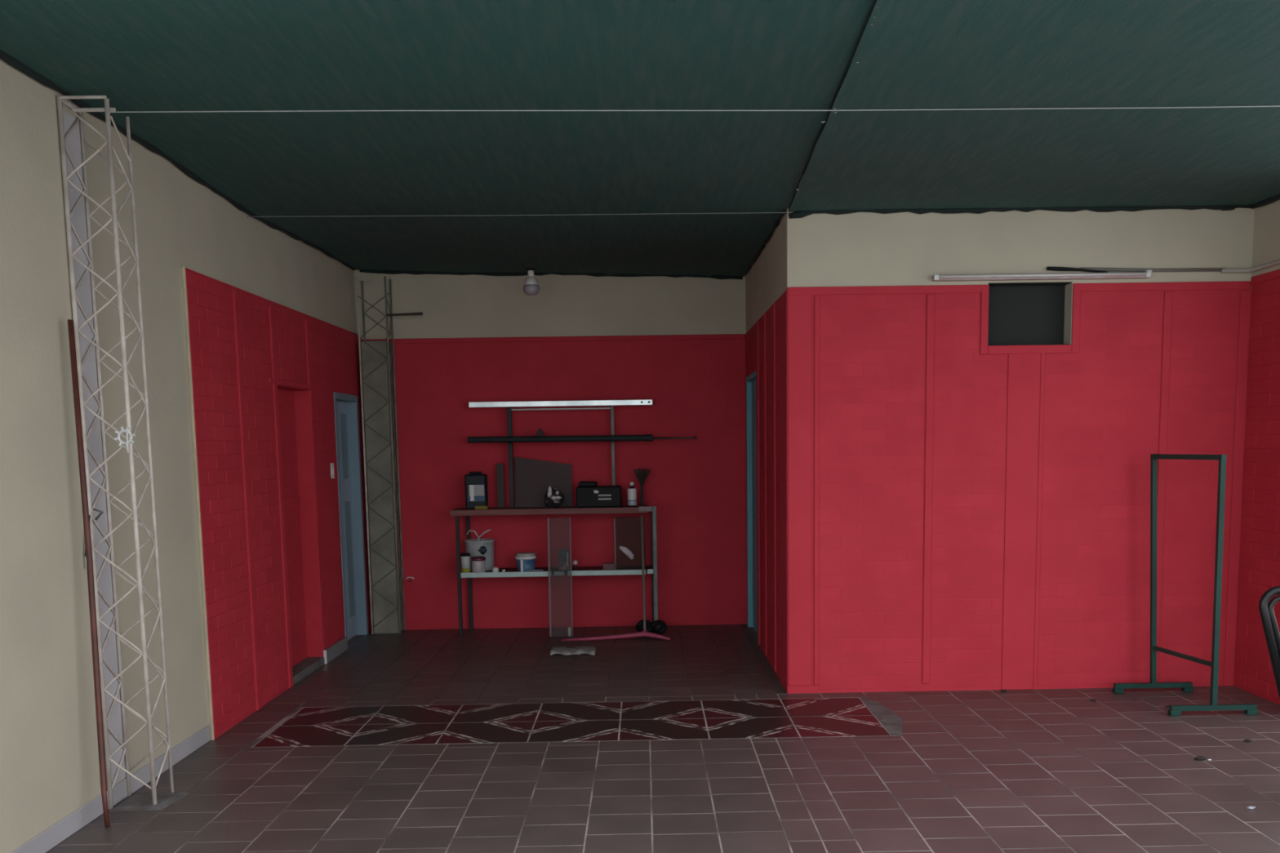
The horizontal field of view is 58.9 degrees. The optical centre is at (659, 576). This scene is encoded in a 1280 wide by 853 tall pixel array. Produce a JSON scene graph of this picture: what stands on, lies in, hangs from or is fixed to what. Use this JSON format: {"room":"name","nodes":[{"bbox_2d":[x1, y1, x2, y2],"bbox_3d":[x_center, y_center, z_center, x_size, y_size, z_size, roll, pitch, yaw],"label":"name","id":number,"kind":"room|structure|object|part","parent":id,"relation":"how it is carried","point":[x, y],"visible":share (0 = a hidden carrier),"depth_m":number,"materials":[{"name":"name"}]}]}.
{"room":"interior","nodes":[
{"label":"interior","id":0,"kind":"room"},
{"bbox_2d":[0,58,371,852],"bbox_3d":[-2.553,-0.721,6.418,0.286,3.100,6.190,-1,7,-1],"label":"wall","id":1,"kind":"structure","parent":0,"point":[251,336],"depth_m":5.58,"materials":[{"name":"beige paint"}]},
{"bbox_2d":[84,515,90,568],"bbox_3d":[-2.401,-0.147,4.758,0.017,0.221,0.051,-1,7,-1],"label":"hanging cord","id":2,"kind":"object","parent":1,"relation":"hanging from","point":[89,515],"visible":0.31,"depth_m":4.74,"materials":[{"name":"grey plastic"}]},
{"bbox_2d":[62,111,125,784],"bbox_3d":[-2.419,-0.499,4.843,0.005,2.840,0.165,-1,7,-1],"label":"wall strip","id":3,"kind":"object","parent":1,"relation":"attached to","point":[73,144],"visible":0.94,"depth_m":4.85,"materials":[{"name":"white metal"}]},
{"bbox_2d":[10,724,209,852],"bbox_3d":[-2.393,0.984,4.794,0.008,0.085,2.565,-1,7,-1],"label":"baseboard","id":4,"kind":"structure","parent":1,"relation":"attached to","point":[45,841],"depth_m":4.82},
{"bbox_3d":[-2.545,-0.509,7.666,0.014,0.040,0.740,-1,7,-1],"label":"infill rail","id":5,"kind":"part","parent":1,"relation":"part of","materials":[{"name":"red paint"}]},
{"bbox_3d":[-2.472,0.649,7.805,0.122,0.055,0.746,-1,7,-1],"label":"doorway sill","id":6,"kind":"part","parent":1,"relation":"part of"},
{"bbox_2d":[330,462,334,479],"bbox_3d":[-2.437,-0.788,8.451,0.016,0.116,0.070,-1,7,-1],"label":"light switch","id":7,"kind":"object","parent":1,"relation":"attached to","point":[332,473],"visible":1,"depth_m":8.44,"materials":[{"name":"white plastic"}]},
{"bbox_2d":[323,636,347,663],"bbox_3d":[-2.419,0.548,8.475,0.020,0.100,0.582,-1,7,-1],"label":"baseboard","id":8,"kind":"structure","parent":1,"relation":"attached to","point":[340,646],"depth_m":8.43,"materials":[{"name":"grey"}]},
{"bbox_2d":[333,391,368,642],"bbox_3d":[-2.521,-0.455,9.017,0.148,1.970,0.710,-1,7,-1],"label":"door","id":9,"kind":"structure","parent":1,"relation":"in","point":[346,407],"depth_m":9.23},
{"bbox_3d":[-2.533,-1.042,9.085,0.015,0.520,0.180,-1,7,-1],"label":"panel","id":10,"kind":"part","parent":9,"relation":"part of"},
{"bbox_3d":[-2.519,-0.138,9.190,0.015,0.940,0.180,-1,7,-1],"label":"panel","id":11,"kind":"part","parent":9,"relation":"part of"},
{"bbox_2d":[354,270,746,630],"bbox_3d":[-0.907,-1.117,9.604,3.672,3.100,0.218,-1,7,-1],"label":"wall","id":12,"kind":"structure","parent":0,"point":[678,344],"depth_m":9.50,"materials":[{"name":"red paint"}]},
{"bbox_2d":[404,576,414,582],"bbox_3d":[-2.116,0.027,9.605,0.078,0.054,0.025,-1,7,-1],"label":"wall socket","id":13,"kind":"object","parent":12,"relation":"attached to","point":[409,580],"visible":1,"depth_m":9.61,"materials":[{"name":"red paint"}]},
{"bbox_3d":[-2.117,0.030,9.614,0.060,0.045,0.008,-1,7,-1],"label":"plate","id":14,"kind":"part","parent":13,"relation":"part of","materials":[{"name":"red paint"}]},
{"bbox_3d":[-0.762,-1.972,9.405,2.944,0.040,0.016,-1,7,-1],"label":"moulding","id":15,"kind":"part","parent":12,"relation":"part of","materials":[{"name":"red paint"}]},
{"bbox_2d":[0,0,1279,279],"bbox_3d":[0.534,-2.116,5.855,5.995,0.221,7.065,-1,7,-1],"label":"ceiling","id":16,"kind":"structure","parent":0,"point":[144,55],"depth_m":4.72,"materials":[{"name":"green fabric"}]},
{"bbox_2d":[246,212,786,217],"bbox_3d":[-0.842,-2.125,6.654,3.176,0.029,0.016,-1,7,0],"label":"wire","id":17,"kind":"object","parent":16,"relation":"attached to","point":[750,212],"visible":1,"depth_m":6.65,"materials":[{"name":"grey"}]},
{"bbox_2d":[523,267,539,295],"bbox_3d":[-0.995,-2.281,8.782,0.128,0.205,0.128,-1,7,-1],"label":"light bulb","id":18,"kind":"object","parent":16,"relation":"hanging from","point":[531,287],"visible":1,"depth_m":8.74,"materials":[{"name":"white plastic"}]},
{"bbox_3d":[-0.996,-2.289,8.781,0.110,0.065,0.110,-1,7,-1],"label":"bulb","id":19,"kind":"part","parent":18,"relation":"part of","materials":[{"name":"white plastic"}]},
{"bbox_2d":[523,284,539,295],"bbox_3d":[-0.994,-2.218,8.789,0.128,0.078,0.128,-1,7,-1],"label":"diffuser","id":20,"kind":"object","parent":18,"relation":"attached to","point":[528,289],"depth_m":8.74,"materials":[{"name":"grey"}]},
{"bbox_2d":[45,623,1279,852],"bbox_3d":[0.579,0.870,6.272,6.192,0.121,7.040,-1,7,-1],"label":"floor","id":21,"kind":"structure","parent":0,"point":[479,740],"depth_m":5.46,"materials":[{"name":"tile"}]},
{"bbox_2d":[67,319,110,827],"bbox_3d":[-2.334,0.001,4.639,0.029,2.078,0.164,-4,7,-24],"label":"bar","id":22,"kind":"object","parent":21,"relation":"on","point":[70,322],"visible":1,"depth_m":4.66,"materials":[{"name":"orange metal"}]},
{"bbox_2d":[56,95,190,811],"bbox_3d":[-2.285,-0.479,4.849,0.269,2.975,0.250,-1,7,-1],"label":"truss","id":23,"kind":"object","parent":21,"relation":"on","point":[153,800],"visible":1,"depth_m":4.84,"materials":[{"name":"silver metal"}]},
{"bbox_2d":[93,507,103,519],"bbox_3d":[-2.346,-0.261,4.740,0.045,0.052,0.020,2,7,23],"label":"wire","id":24,"kind":"object","parent":23,"relation":"attached to","point":[95,509],"visible":1,"depth_m":4.74,"materials":[{"name":"grey metal"}]},
{"bbox_2d":[114,426,135,452],"bbox_3d":[-2.242,-0.574,4.752,0.087,0.109,0.018,-1,7,-1],"label":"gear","id":25,"kind":"object","parent":23,"relation":"attached to","point":[127,431],"visible":1,"depth_m":4.75,"materials":[{"name":"white plastic"}]},
{"bbox_2d":[108,106,1279,112],"bbox_3d":[0.647,-1.911,4.615,5.785,0.046,0.023,-1,7,0],"label":"wire","id":26,"kind":"object","parent":23,"relation":"attached to","point":[1232,106],"visible":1,"depth_m":4.61,"materials":[{"name":"grey"}]},
{"bbox_2d":[355,275,405,634],"bbox_3d":[-2.308,-0.981,9.397,0.246,2.920,0.202,-1,7,-1],"label":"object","id":27,"kind":"structure","parent":21,"relation":"on","point":[377,366],"depth_m":9.35,"materials":[{"name":"beige paint"}]},
{"bbox_2d":[386,311,422,315],"bbox_3d":[-2.062,-2.122,9.166,0.291,0.027,0.025,-1,7,1],"label":"rod","id":28,"kind":"object","parent":27,"relation":"attached to","point":[420,313],"visible":1,"depth_m":9.16,"materials":[{"name":"grey metal"}]},
{"bbox_2d":[449,405,657,635],"bbox_3d":[-0.865,-0.468,9.377,1.675,1.862,0.360,-1,7,-1],"label":"bench","id":29,"kind":"object","parent":21,"relation":"on","point":[512,510],"depth_m":9.27,"materials":[{"name":"metal"}]},
{"bbox_3d":[-1.640,-0.005,9.272,0.027,0.990,0.027,-1,7,-1],"label":"leg","id":30,"kind":"part","parent":29,"relation":"part of","materials":[{"name":"metal"}]},
{"bbox_2d":[460,552,471,573],"bbox_3d":[-1.587,-0.113,9.277,0.078,0.158,0.078,-1,7,-1],"label":"jar","id":31,"kind":"object","parent":29,"relation":"on","point":[465,557],"visible":1,"depth_m":9.25,"materials":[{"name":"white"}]},
{"bbox_3d":[-1.588,-0.180,9.269,0.078,0.023,0.078,-1,7,-1],"label":"lid","id":32,"kind":"part","parent":31,"relation":"part of","materials":[{"name":"black plastic"}]},
{"bbox_3d":[-1.604,-0.040,9.571,0.028,0.990,0.027,-1,7,-1],"label":"leg","id":33,"kind":"part","parent":29,"relation":"part of","materials":[{"name":"metal"}]},
{"bbox_2d":[464,471,488,509],"bbox_3d":[-1.499,-0.705,9.277,0.170,0.305,0.125,-1,7,-1],"label":"can","id":34,"kind":"object","parent":29,"relation":"on","point":[476,482],"visible":0.98,"depth_m":9.22,"materials":[{"name":"black plastic"}]},
{"bbox_3d":[-1.504,-0.847,9.263,0.100,0.020,0.060,-1,7,-1],"label":"handle","id":35,"kind":"part","parent":34,"relation":"part of","materials":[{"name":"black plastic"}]},
{"bbox_2d":[471,555,485,573],"bbox_3d":[-1.482,-0.101,9.280,0.120,0.130,0.120,-1,7,-1],"label":"tin","id":36,"kind":"object","parent":29,"relation":"on","point":[478,562],"visible":1,"depth_m":9.23,"materials":[{"name":"silver metal"}]},
{"bbox_3d":[-1.483,-0.149,9.274,0.120,0.032,0.120,-1,7,-1],"label":"lid","id":37,"kind":"part","parent":36,"relation":"part of","materials":[{"name":"red"}]},
{"bbox_2d":[464,528,494,570],"bbox_3d":[-1.499,-0.229,9.453,0.252,0.345,0.252,-1,7,-1],"label":"bucket","id":38,"kind":"object","parent":29,"relation":"on","point":[475,547],"visible":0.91,"depth_m":9.37,"materials":[{"name":"grey plastic"}]},
{"bbox_3d":[-1.551,-0.354,9.394,0.110,0.073,0.028,0,7,5],"label":"handle","id":39,"kind":"part","parent":38,"relation":"part of","materials":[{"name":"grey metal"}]},
{"bbox_2d":[478,545,486,555],"bbox_3d":[-1.464,-0.219,9.343,0.085,0.083,0.021,-1,7,-1],"label":"print","id":40,"kind":"object","parent":38,"relation":"attached to","point":[482,548],"depth_m":9.34,"materials":[{"name":"blue"}]},
{"bbox_2d":[474,505,488,509],"bbox_3d":[-1.448,-0.560,9.204,0.107,0.032,0.035,-1,7,-1],"label":"sponge","id":41,"kind":"object","parent":29,"relation":"on","point":[477,507],"visible":1,"depth_m":9.19,"materials":[{"name":"yellow"}]},
{"bbox_3d":[-1.344,-0.058,9.287,0.055,0.039,0.055,-1,7,-1],"label":"bottle cap","id":42,"kind":"part","parent":29,"relation":"part of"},
{"bbox_3d":[-1.328,-0.760,9.467,0.060,0.365,0.020,-1,7,-1],"label":"wooden slat","id":43,"kind":"part","parent":29,"relation":"part of","materials":[{"name":"brown wood"}]},
{"bbox_2d":[515,552,536,571],"bbox_3d":[-1.101,-0.122,9.334,0.172,0.148,0.170,-1,7,-1],"label":"tub","id":44,"kind":"object","parent":29,"relation":"on","point":[526,562],"visible":0.99,"depth_m":9.27,"materials":[{"name":"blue plastic"}]},
{"bbox_3d":[-1.102,-0.183,9.326,0.164,0.024,0.162,-1,7,-1],"label":"lid","id":45,"kind":"part","parent":44,"relation":"part of","materials":[{"name":"grey plastic"}]},
{"bbox_2d":[527,568,543,571],"bbox_3d":[-1.026,-0.050,9.282,0.158,0.019,0.042,-1,7,-1],"label":"rag","id":46,"kind":"object","parent":29,"relation":"on","point":[533,570],"visible":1,"depth_m":9.27,"materials":[{"name":"grey fabric"}]},
{"bbox_2d":[514,457,572,507],"bbox_3d":[-0.971,-0.793,9.467,0.475,0.420,0.037,-1,7,-1],"label":"board","id":47,"kind":"object","parent":29,"relation":"on","point":[533,477],"visible":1,"depth_m":9.47,"materials":[{"name":"grey plastic"}]},
{"bbox_2d":[543,485,564,507],"bbox_3d":[-0.866,-0.649,9.304,0.170,0.198,0.150,-1,7,-1],"label":"crumpled bag","id":48,"kind":"object","parent":29,"relation":"on","point":[554,497],"visible":0.99,"depth_m":9.27,"materials":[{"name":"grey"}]},
{"bbox_3d":[-0.841,-0.051,9.429,1.576,0.022,0.335,-1,7,-1],"label":"shelf","id":49,"kind":"part","parent":29,"relation":"part of","materials":[{"name":"metal"}]},
{"bbox_2d":[468,399,653,408],"bbox_3d":[-0.812,-1.424,9.331,1.510,0.046,0.062,-1,7,-1],"label":"channel","id":50,"kind":"object","parent":29,"relation":"on","point":[639,402],"visible":1,"depth_m":9.30,"materials":[{"name":"white metal"}]},
{"bbox_2d":[558,548,569,570],"bbox_3d":[-0.786,-0.141,9.306,0.094,0.175,0.094,-1,7,-1],"label":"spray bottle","id":51,"kind":"object","parent":29,"relation":"on","point":[563,553],"visible":1,"depth_m":9.27,"materials":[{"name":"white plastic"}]},
{"bbox_2d":[573,559,577,570],"bbox_3d":[-0.691,-0.097,9.313,0.044,0.091,0.040,-1,7,-1],"label":"bulb","id":52,"kind":"object","parent":29,"relation":"on","point":[575,562],"visible":1,"depth_m":9.30,"materials":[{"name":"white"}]},
{"bbox_2d":[466,434,696,443],"bbox_3d":[-0.634,-1.131,9.293,1.876,0.059,0.056,-1,7,-1],"label":"pole","id":53,"kind":"object","parent":29,"relation":"on","point":[647,437],"visible":1,"depth_m":9.27,"materials":[{"name":"metal"}]},
{"bbox_2d":[534,427,545,435],"bbox_3d":[-0.980,-1.186,9.282,0.085,0.065,0.060,-1,7,-1],"label":"rag","id":54,"kind":"object","parent":53,"relation":"on","point":[540,433],"visible":1,"depth_m":9.25,"materials":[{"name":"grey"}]},
{"bbox_3d":[0.123,-1.137,9.304,0.360,0.024,0.024,-1,7,-1],"label":"rod","id":55,"kind":"part","parent":53,"relation":"part of","materials":[{"name":"grey metal"}]},
{"bbox_2d":[575,480,622,507],"bbox_3d":[-0.500,-0.681,9.352,0.370,0.210,0.212,-1,7,-1],"label":"tool case","id":56,"kind":"object","parent":29,"relation":"on","point":[588,495],"visible":1,"depth_m":9.26,"materials":[{"name":"black plastic"}]},
{"bbox_3d":[-0.592,-0.764,9.347,0.150,0.040,0.120,-1,7,-1],"label":"lid","id":57,"kind":"part","parent":56,"relation":"part of","materials":[{"name":"black plastic"}]},
{"bbox_2d":[603,562,615,569],"bbox_3d":[-0.415,-0.085,9.328,0.100,0.055,0.080,-1,7,-1],"label":"box","id":58,"kind":"object","parent":29,"relation":"on","point":[606,566],"visible":1,"depth_m":9.29,"materials":[{"name":"red"}]},
{"bbox_2d":[613,518,616,568],"bbox_3d":[-0.247,-0.282,9.425,0.255,0.420,0.205,-1,7,-1],"label":"case","id":59,"kind":"object","parent":29,"relation":"on","point":[614,518],"visible":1,"depth_m":9.32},
{"bbox_2d":[618,546,634,559],"bbox_3d":[-0.271,-0.195,9.318,0.122,0.118,0.050,-2,7,-12],"label":"glove","id":60,"kind":"object","parent":59,"relation":"hanging from","point":[626,551],"visible":1,"depth_m":9.30,"materials":[{"name":"grey"}]},
{"bbox_2d":[627,481,636,506],"bbox_3d":[-0.225,-0.673,9.282,0.075,0.203,0.075,-1,7,-1],"label":"bottle","id":61,"kind":"object","parent":29,"relation":"on","point":[632,491],"visible":1,"depth_m":9.26,"materials":[{"name":"white plastic"}]},
{"bbox_2d":[633,468,649,506],"bbox_3d":[-0.145,-0.742,9.396,0.140,0.311,0.055,-1,7,-1],"label":"brush","id":62,"kind":"object","parent":29,"relation":"on","point":[642,477],"visible":1,"depth_m":9.38,"materials":[{"name":"grey plastic"}]},
{"bbox_3d":[-0.148,-0.672,9.404,0.030,0.171,0.028,-4,7,-23],"label":"handle","id":63,"kind":"part","parent":62,"relation":"part of","materials":[{"name":"grey"}]},
{"bbox_3d":[-0.056,-0.066,9.591,0.025,0.990,0.027,-1,7,-1],"label":"leg","id":64,"kind":"part","parent":29,"relation":"part of","materials":[{"name":"metal"}]},
{"bbox_3d":[-0.035,-0.056,9.292,0.032,1.040,0.032,-1,7,-1],"label":"leg","id":65,"kind":"part","parent":29,"relation":"part of","materials":[{"name":"grey metal"}]},
{"bbox_2d":[547,517,573,636],"bbox_3d":[-0.808,0.006,9.205,0.188,0.960,0.090,-1,7,-1],"label":"sheet","id":66,"kind":"object","parent":21,"relation":"on","point":[570,630],"visible":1,"depth_m":9.21,"materials":[{"name":"grey"}]},
{"bbox_2d":[550,645,595,655],"bbox_3d":[-0.644,0.550,8.492,0.332,0.036,0.300,-1,7,-1],"label":"cloth","id":67,"kind":"object","parent":21,"relation":"on","point":[578,650],"visible":1,"depth_m":8.43,"materials":[{"name":"grey fabric"}]},
{"bbox_2d":[561,515,671,640],"bbox_3d":[-0.353,0.009,9.043,0.865,0.968,0.368,-1,7,-1],"label":"squeegee","id":68,"kind":"object","parent":21,"relation":"on","point":[644,633],"visible":1,"depth_m":8.99,"materials":[{"name":"red plastic"}]},
{"bbox_3d":[-0.342,0.471,8.995,0.867,0.063,0.107,0,7,3],"label":"blade","id":69,"kind":"part","parent":68,"relation":"part of","materials":[{"name":"red rubber"}]},
{"bbox_3d":[-0.130,-0.020,9.088,0.022,0.927,0.279,-1,7,-3],"label":"handle","id":70,"kind":"part","parent":68,"relation":"part of","materials":[{"name":"grey metal"}]},
{"bbox_2d":[635,619,666,634],"bbox_3d":[-0.068,0.413,9.270,0.258,0.121,0.083,-1,7,-1],"label":"bundle","id":71,"kind":"object","parent":21,"relation":"on","point":[659,627],"visible":0.87,"depth_m":9.24,"materials":[{"name":"black plastic"}]},
{"bbox_2d":[1111,453,1257,715],"bbox_3d":[3.029,0.020,6.516,0.553,1.440,0.634,-1,7,-1],"label":"rack","id":72,"kind":"object","parent":21,"relation":"on","point":[1186,686],"visible":1,"depth_m":6.31,"materials":[{"name":"green metal"}]},
{"bbox_3d":[2.966,-0.038,6.805,0.073,1.391,0.028,-1,7,-1],"label":"post","id":73,"kind":"part","parent":72,"relation":"part of","materials":[{"name":"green metal"}]},
{"bbox_3d":[3.065,0.029,6.220,0.036,1.390,0.028,-1,7,-1],"label":"post","id":74,"kind":"part","parent":72,"relation":"part of","materials":[{"name":"green metal"}]},
{"bbox_2d":[1194,755,1206,759],"bbox_3d":[2.591,0.870,5.432,0.060,0.020,0.033,-1,7,-1],"label":"scrap","id":75,"kind":"object","parent":21,"relation":"on","point":[1198,757],"visible":1,"depth_m":5.42,"materials":[{"name":"black"}]},
{"bbox_2d":[1246,805,1255,808],"bbox_3d":[2.458,0.959,4.709,0.038,0.011,0.021,-1,7,-1],"label":"scrap","id":76,"kind":"object","parent":21,"relation":"on","point":[1249,806],"visible":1,"depth_m":4.70,"materials":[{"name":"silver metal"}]},
{"bbox_2d":[1258,586,1279,699],"bbox_3d":[2.831,0.511,4.556,0.685,0.930,0.452,-1,7,-1],"label":"chair","id":77,"kind":"object","parent":21,"relation":"on","point":[1268,620],"visible":1,"depth_m":4.68,"materials":[{"name":"black"}]},
{"bbox_2d":[745,215,787,693],"bbox_3d":[0.842,-0.977,8.179,0.216,3.100,2.732,-1,7,-1],"label":"wall","id":78,"kind":"structure","parent":0,"point":[766,302],"depth_m":7.63,"materials":[{"name":"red paint"}]},
{"bbox_2d":[746,370,759,644],"bbox_3d":[0.785,-0.560,9.018,0.102,2.080,0.900,-1,7,-1],"label":"door","id":79,"kind":"structure","parent":78,"relation":"in","point":[751,380],"depth_m":9.33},
{"bbox_3d":[0.765,-1.017,8.965,0.012,0.700,0.620,-1,7,-1],"label":"panel","id":80,"kind":"part","parent":79,"relation":"part of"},
{"bbox_3d":[0.779,-0.123,9.069,0.012,0.700,0.620,-1,7,-1],"label":"panel","id":81,"kind":"part","parent":79,"relation":"part of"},
{"bbox_2d":[801,33,862,173],"bbox_3d":[0.506,-2.310,5.926,6.442,0.080,7.290,-1,7,-1],"label":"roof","id":82,"kind":"structure","parent":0,"point":[859,33],"depth_m":5.06,"materials":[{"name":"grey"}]},
{"bbox_2d":[782,174,1254,693],"bbox_3d":[2.253,-0.853,6.933,2.970,3.100,0.216,-1,7,-1],"label":"wall","id":83,"kind":"structure","parent":0,"point":[965,513],"depth_m":6.85,"materials":[{"name":"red paint"}]},
{"bbox_2d":[987,281,1073,346],"bbox_3d":[2.207,-1.573,6.830,0.542,0.407,0.154,-1,7,-1],"label":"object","id":84,"kind":"structure","parent":83,"relation":"in","point":[1020,313],"depth_m":6.86,"materials":[{"name":"black"}]},
{"bbox_2d":[932,271,1151,281],"bbox_3d":[2.259,-1.774,6.701,1.285,0.034,0.062,-1,7,-1],"label":"tube light","id":85,"kind":"object","parent":83,"relation":"attached to","point":[1132,275],"visible":1,"depth_m":6.68,"materials":[{"name":"metal"}]},
{"bbox_2d":[1234,199,1279,704],"bbox_3d":[3.640,-0.809,6.383,0.212,3.100,0.960,-1,7,-1],"label":"wall","id":86,"kind":"structure","parent":0,"point":[1260,543],"depth_m":6.67,"materials":[{"name":"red paint"}]},
{"bbox_2d":[1046,259,1279,275],"bbox_3d":[2.921,-1.716,5.846,1.228,0.055,1.805,-1,7,-1],"label":"conduit","id":87,"kind":"object","parent":86,"relation":"attached to","point":[1222,270],"visible":1,"depth_m":6.71,"materials":[{"name":"grey plastic"}]}
]}

